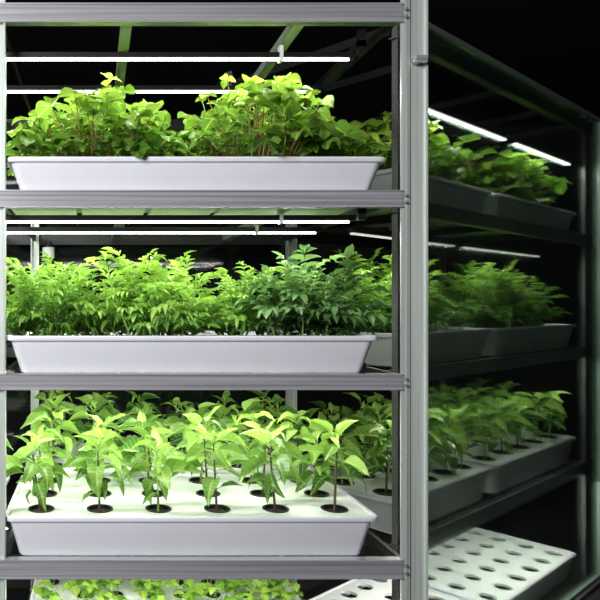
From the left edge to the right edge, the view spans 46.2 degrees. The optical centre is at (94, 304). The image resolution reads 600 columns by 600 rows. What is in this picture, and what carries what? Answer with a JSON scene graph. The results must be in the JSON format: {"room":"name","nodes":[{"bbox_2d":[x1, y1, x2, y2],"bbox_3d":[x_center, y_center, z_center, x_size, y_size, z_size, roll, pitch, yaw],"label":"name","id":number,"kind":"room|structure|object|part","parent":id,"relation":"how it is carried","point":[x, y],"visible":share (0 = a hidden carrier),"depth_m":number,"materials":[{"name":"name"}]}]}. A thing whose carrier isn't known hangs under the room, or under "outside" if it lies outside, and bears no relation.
{"room":"indoor vertical farm","nodes":[
{"label":"indoor vertical farm","id":0,"kind":"room"},
{"bbox_2d":[6,0,599,125],"bbox_3d":[1.500,-2.250,1.500,11.000,0.100,13.000,0,0,0],"label":"ceiling","id":1,"kind":"structure","parent":0,"point":[555,44],"depth_m":5.58,"materials":[{"name":"paint"}]},
{"bbox_2d":[217,25,399,599],"bbox_3d":[2.555,0.299,4.649,3.710,3.402,1.126,0,0,-38],"label":"rack","id":2,"kind":"object","parent":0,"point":[393,70],"visible":0.16,"depth_m":3.12,"materials":[{"name":"metal"}]},
{"bbox_3d":[0.821,0.299,3.927,0.056,3.402,0.053,0,0,-38],"label":"post","id":3,"kind":"part","parent":2,"relation":"part of","materials":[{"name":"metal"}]},
{"bbox_2d":[309,448,391,533],"bbox_3d":[1.679,1.048,3.779,1.120,0.188,0.756,0,0,-38],"label":"tray","id":4,"kind":"object","parent":2,"relation":"on","point":[375,499],"visible":0.16,"depth_m":3.33,"materials":[{"name":"grey plastic"}]},
{"bbox_2d":[284,392,391,493],"bbox_3d":[1.673,0.775,3.797,1.220,0.445,0.898,0,0,-37],"label":"seedlings","id":5,"kind":"object","parent":4,"relation":"in","point":[369,426],"visible":0.38,"depth_m":3.64,"materials":[{"name":"green plant"}]},
{"bbox_2d":[348,227,391,239],"bbox_3d":[1.778,-0.380,3.696,1.176,0.035,0.034,0,0,-38],"label":"light","id":6,"kind":"object","parent":2,"relation":"attached to","point":[353,230],"visible":0.39,"depth_m":3.43,"materials":[{"name":"white plastic"}]},
{"bbox_2d":[352,327,391,366],"bbox_3d":[1.679,0.224,3.779,1.120,0.170,0.756,0,0,-38],"label":"tray","id":7,"kind":"object","parent":2,"relation":"on","point":[380,351],"visible":0.1,"depth_m":3.25,"materials":[{"name":"grey plastic"}]},
{"bbox_2d":[305,247,391,332],"bbox_3d":[1.722,-0.063,3.765,0.818,0.557,1.205,0,0,37],"label":"plants","id":8,"kind":"object","parent":7,"relation":"on","point":[385,281],"visible":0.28,"depth_m":3.64,"materials":[{"name":"green plant"}]},
{"bbox_2d":[363,168,391,227],"bbox_3d":[1.679,-0.591,3.779,1.120,0.152,0.756,0,0,-38],"label":"tray","id":9,"kind":"object","parent":2,"relation":"on","point":[382,180],"visible":0.1,"depth_m":3.25,"materials":[{"name":"grey plastic"}]},
{"bbox_2d":[342,111,496,170],"bbox_3d":[1.706,-0.846,3.755,1.014,0.497,1.057,0,0,0],"label":"plants","id":10,"kind":"object","parent":9,"relation":"on","point":[374,143],"visible":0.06,"depth_m":3.49,"materials":[{"name":"green plant"}]},
{"bbox_3d":[1.452,0.299,3.112,0.057,3.402,0.048,0,0,-38],"label":"post","id":11,"kind":"part","parent":2,"relation":"part of","materials":[{"name":"metal"}]},
{"bbox_2d":[428,30,598,599],"bbox_3d":[2.585,0.305,3.866,2.604,3.254,0.008,0,0,-38],"label":"glass panel","id":12,"kind":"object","parent":2,"relation":"attached to","point":[513,244],"depth_m":3.69,"materials":[{"name":"clear glass"}]},
{"bbox_2d":[428,22,599,121],"bbox_3d":[2.585,-1.326,3.866,2.660,0.027,0.020,0,0,-38],"label":"door edge","id":13,"kind":"object","parent":12,"relation":"attached to","point":[431,27],"visible":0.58,"depth_m":3.62,"materials":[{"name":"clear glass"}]},
{"bbox_2d":[566,574,599,599],"bbox_3d":[2.585,1.946,3.866,2.660,0.028,0.020,0,0,-38],"label":"door edge","id":14,"kind":"object","parent":12,"relation":"attached to","point":[589,584],"visible":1,"depth_m":4.45,"materials":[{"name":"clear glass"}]},
{"bbox_2d":[598,122,599,573],"bbox_3d":[3.623,0.310,4.670,0.021,3.245,0.020,0,0,-38],"label":"door edge","id":15,"kind":"object","parent":12,"relation":"attached to","point":[598,122],"visible":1,"depth_m":4.66,"materials":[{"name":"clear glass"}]},
{"bbox_2d":[281,133,391,458],"bbox_3d":[1.500,-0.100,8.050,11.000,4.200,0.100,0,0,0],"label":"wall","id":16,"kind":"structure","parent":0,"point":[339,398],"depth_m":8.00,"materials":[{"name":"paint"}]},
{"bbox_2d":[297,528,599,599],"bbox_3d":[1.500,2.050,1.500,11.000,0.100,13.000,0,0,0],"label":"floor","id":17,"kind":"structure","parent":0,"point":[592,593],"depth_m":4.68,"materials":[{"name":"concrete"}]},
{"bbox_2d":[42,241,53,419],"bbox_3d":[-0.235,0.840,3.280,0.060,2.320,0.060,0,0,0],"label":"drain pipe","id":18,"kind":"object","parent":17,"relation":"on","point":[48,248],"visible":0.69,"depth_m":3.26,"materials":[{"name":"white plastic"}]},
{"bbox_2d":[0,0,427,599],"bbox_3d":[-0.016,0.499,2.743,2.168,3.002,1.334,0,0,0],"label":"rack","id":19,"kind":"object","parent":17,"relation":"on","point":[410,566],"visible":0.84,"depth_m":2.08,"materials":[{"name":"metal"}]},
{"bbox_3d":[-0.307,0.499,2.093,0.038,3.002,0.034,0,0,0],"label":"post","id":20,"kind":"part","parent":19,"relation":"part of","materials":[{"name":"metal"}]},
{"bbox_2d":[6,554,25,555],"bbox_3d":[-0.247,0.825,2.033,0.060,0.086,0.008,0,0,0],"label":"shelf","id":21,"kind":"object","parent":19,"relation":"attached to","point":[6,554],"depth_m":2.18,"materials":[{"name":"black plastic"}]},
{"bbox_3d":[-0.310,0.499,3.359,0.040,3.002,0.038,0,0,0],"label":"post","id":22,"kind":"part","parent":19,"relation":"part of","materials":[{"name":"metal"}]},
{"bbox_2d":[6,132,280,599],"bbox_3d":[-0.060,0.320,3.429,2.080,2.560,0.007,0,0,0],"label":"glass panel","id":23,"kind":"object","parent":19,"relation":"attached to","point":[206,258],"visible":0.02,"depth_m":3.42,"materials":[{"name":"black"}]},
{"bbox_2d":[30,579,301,599],"bbox_3d":[0.308,1.347,2.950,1.187,0.128,0.540,0,0,0],"label":"tray","id":24,"kind":"object","parent":19,"relation":"on","point":[126,589],"visible":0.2,"depth_m":2.92,"materials":[{"name":"white plastic"}]},
{"bbox_2d":[30,579,302,599],"bbox_3d":[0.302,1.228,2.948,1.209,0.152,0.589,0,0,0],"label":"seedlings","id":25,"kind":"object","parent":24,"relation":"on","point":[196,590],"visible":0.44,"depth_m":2.77,"materials":[{"name":"green plant"}]},
{"bbox_2d":[24,443,314,473],"bbox_3d":[0.311,0.749,2.950,1.213,0.134,0.540,0,0,0],"label":"tray","id":26,"kind":"object","parent":19,"relation":"on","point":[59,460],"visible":0.06,"depth_m":2.74,"materials":[{"name":"white plastic"}]},
{"bbox_2d":[20,390,310,466],"bbox_3d":[0.316,0.537,2.962,1.290,0.351,0.668,0,0,0],"label":"seedlings","id":27,"kind":"object","parent":26,"relation":"on","point":[250,406],"visible":0.59,"depth_m":2.87,"materials":[{"name":"green plant"}]},
{"bbox_3d":[0.297,-0.323,2.232,1.155,0.006,0.235,0,0,0],"label":"tray support panel","id":28,"kind":"part","parent":19,"relation":"part of","materials":[{"name":"metal"}]},
{"bbox_2d":[6,208,365,234],"bbox_3d":[-0.058,-0.315,2.345,1.884,0.086,0.450,0,0,0],"label":"light","id":29,"kind":"object","parent":19,"relation":"attached to","point":[357,214],"visible":0.9,"depth_m":2.18,"materials":[{"name":"glowing white light"},{"name":"white plastic"}]},
{"bbox_2d":[6,28,365,92],"bbox_3d":[-0.058,-0.859,2.345,1.884,0.086,0.450,0,0,0],"label":"light","id":30,"kind":"object","parent":19,"relation":"attached to","point":[359,48],"visible":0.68,"depth_m":2.18,"materials":[{"name":"glowing white light tube"},{"name":"white plastic"},{"name":"aluminium"}]},
{"bbox_2d":[15,362,365,372],"bbox_3d":[-0.058,0.231,2.345,1.884,0.086,0.450,0,0,0],"label":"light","id":31,"kind":"object","parent":19,"relation":"attached to","point":[363,370],"visible":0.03,"depth_m":2.12,"materials":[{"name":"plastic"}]},
{"bbox_2d":[6,474,377,555],"bbox_3d":[0.311,0.749,2.358,1.213,0.134,0.544,0,0,0],"label":"tray","id":32,"kind":"object","parent":19,"relation":"on","point":[243,524],"visible":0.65,"depth_m":2.11,"materials":[{"name":"white plastic"}]},
{"bbox_2d":[6,405,369,510],"bbox_3d":[0.288,0.549,2.354,1.299,0.326,0.647,0,0,0],"label":"seedlings","id":33,"kind":"object","parent":32,"relation":"in","point":[123,452],"visible":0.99,"depth_m":2.22,"materials":[{"name":"green plant"}]},
{"bbox_2d":[6,330,377,372],"bbox_3d":[0.315,0.160,2.358,1.210,0.122,0.544,0,0,0],"label":"tray","id":34,"kind":"object","parent":19,"relation":"on","point":[209,352],"visible":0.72,"depth_m":2.10,"materials":[{"name":"white plastic"}]},
{"bbox_2d":[53,247,244,335],"bbox_3d":[0.186,-0.016,2.346,0.678,0.363,0.566,0,0,21],"label":"plants","id":35,"kind":"object","parent":34,"relation":"in","point":[134,305],"visible":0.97,"depth_m":2.24,"materials":[{"name":"green plant"}]},
{"bbox_2d":[193,261,286,335],"bbox_3d":[0.547,0.004,2.401,0.415,0.328,0.462,0,0,0],"label":"plants","id":36,"kind":"object","parent":34,"relation":"in","point":[242,318],"visible":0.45,"depth_m":2.31,"materials":[{"name":"green plant"}]},
{"bbox_2d":[211,244,389,335],"bbox_3d":[0.744,-0.013,2.351,0.658,0.384,0.632,0,0,0],"label":"leafy plant","id":37,"kind":"object","parent":34,"relation":"in","point":[328,315],"visible":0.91,"depth_m":2.22,"materials":[{"name":"green plant"}]},
{"bbox_2d":[6,157,385,212],"bbox_3d":[0.328,-0.422,2.358,1.235,0.109,0.544,0,0,0],"label":"tray","id":38,"kind":"object","parent":19,"relation":"on","point":[31,173],"visible":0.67,"depth_m":2.10,"materials":[{"name":"white plastic"}]},
{"bbox_2d":[6,73,186,175],"bbox_3d":[0.003,-0.619,2.337,0.689,0.378,0.682,0,0,38],"label":"plants","id":39,"kind":"object","parent":38,"relation":"in","point":[140,133],"visible":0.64,"depth_m":2.17,"materials":[{"name":"green plant"}]},
{"bbox_2d":[164,72,365,156],"bbox_3d":[0.572,-0.624,2.362,0.693,0.374,0.733,0,0,0],"label":"plants","id":40,"kind":"object","parent":38,"relation":"on","point":[294,129],"visible":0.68,"depth_m":2.16,"materials":[{"name":"green plant"}]},
{"bbox_3d":[1.018,0.499,3.359,0.055,3.002,0.038,0,0,0],"label":"post","id":41,"kind":"part","parent":19,"relation":"part of","materials":[{"name":"metal"}]},
{"bbox_3d":[1.025,0.499,2.093,0.086,3.002,0.034,0,0,0],"label":"post","id":42,"kind":"part","parent":19,"relation":"part of","materials":[{"name":"metal"}]},
{"bbox_2d":[410,55,427,65],"bbox_3d":[1.036,-0.784,2.078,0.039,0.027,0.032,0,0,0],"label":"hinge","id":43,"kind":"object","parent":19,"relation":"attached to","point":[417,59],"depth_m":2.06,"materials":[{"name":"metal"}]},
{"bbox_3d":[0.309,1.347,2.358,1.187,0.128,0.544,0,0,0],"label":"tray","id":44,"kind":"object","parent":19,"relation":"on","visible":0},
{"bbox_2d":[56,595,259,599],"bbox_3d":[0.315,1.229,2.359,1.194,0.150,0.607,0,0,0],"label":"seedlings","id":45,"kind":"object","parent":44,"relation":"in","point":[160,597],"visible":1,"depth_m":2.62,"materials":[{"name":"green plant"}]},
{"bbox_3d":[-0.670,0.160,2.358,0.660,0.122,0.544,0,0,0],"label":"tray","id":46,"kind":"object","parent":19,"relation":"on","visible":0},
{"bbox_2d":[6,312,14,333],"bbox_3d":[-0.519,-0.014,2.335,0.481,0.336,0.452,0,0,-16],"label":"plants","id":47,"kind":"object","parent":46,"relation":"in","point":[9,328],"visible":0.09,"depth_m":2.23,"materials":[{"name":"green plant"}]},
{"bbox_2d":[6,252,130,335],"bbox_3d":[-0.153,-0.002,2.340,0.569,0.370,0.475,0,0,0],"label":"plants","id":48,"kind":"object","parent":46,"relation":"in","point":[48,314],"visible":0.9,"depth_m":2.23,"materials":[{"name":"green plant"}]},
{"bbox_3d":[-0.670,0.749,2.358,0.660,0.134,0.544,0,0,0],"label":"tray","id":49,"kind":"object","parent":19,"relation":"on","visible":0},
{"bbox_2d":[6,437,12,455],"bbox_3d":[-0.664,0.554,2.350,0.706,0.317,0.655,0,0,0],"label":"seedlings","id":50,"kind":"object","parent":49,"relation":"on","point":[7,441],"visible":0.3,"depth_m":2.49,"materials":[{"name":"green plant"}]},
{"bbox_2d":[301,555,385,599],"bbox_3d":[2.553,2.023,4.651,3.710,0.076,1.120,0,0,-38],"label":"shelf","id":51,"kind":"object","parent":17,"relation":"on","point":[319,589],"visible":0.02,"depth_m":4.55,"materials":[{"name":"metal"}]},
{"bbox_2d":[309,579,391,599],"bbox_3d":[1.679,1.886,3.779,1.120,0.179,0.756,0,0,-38],"label":"tray","id":52,"kind":"object","parent":51,"relation":"on","point":[354,589],"visible":0.56,"depth_m":4.10,"materials":[{"name":"white plastic"}]}
]}

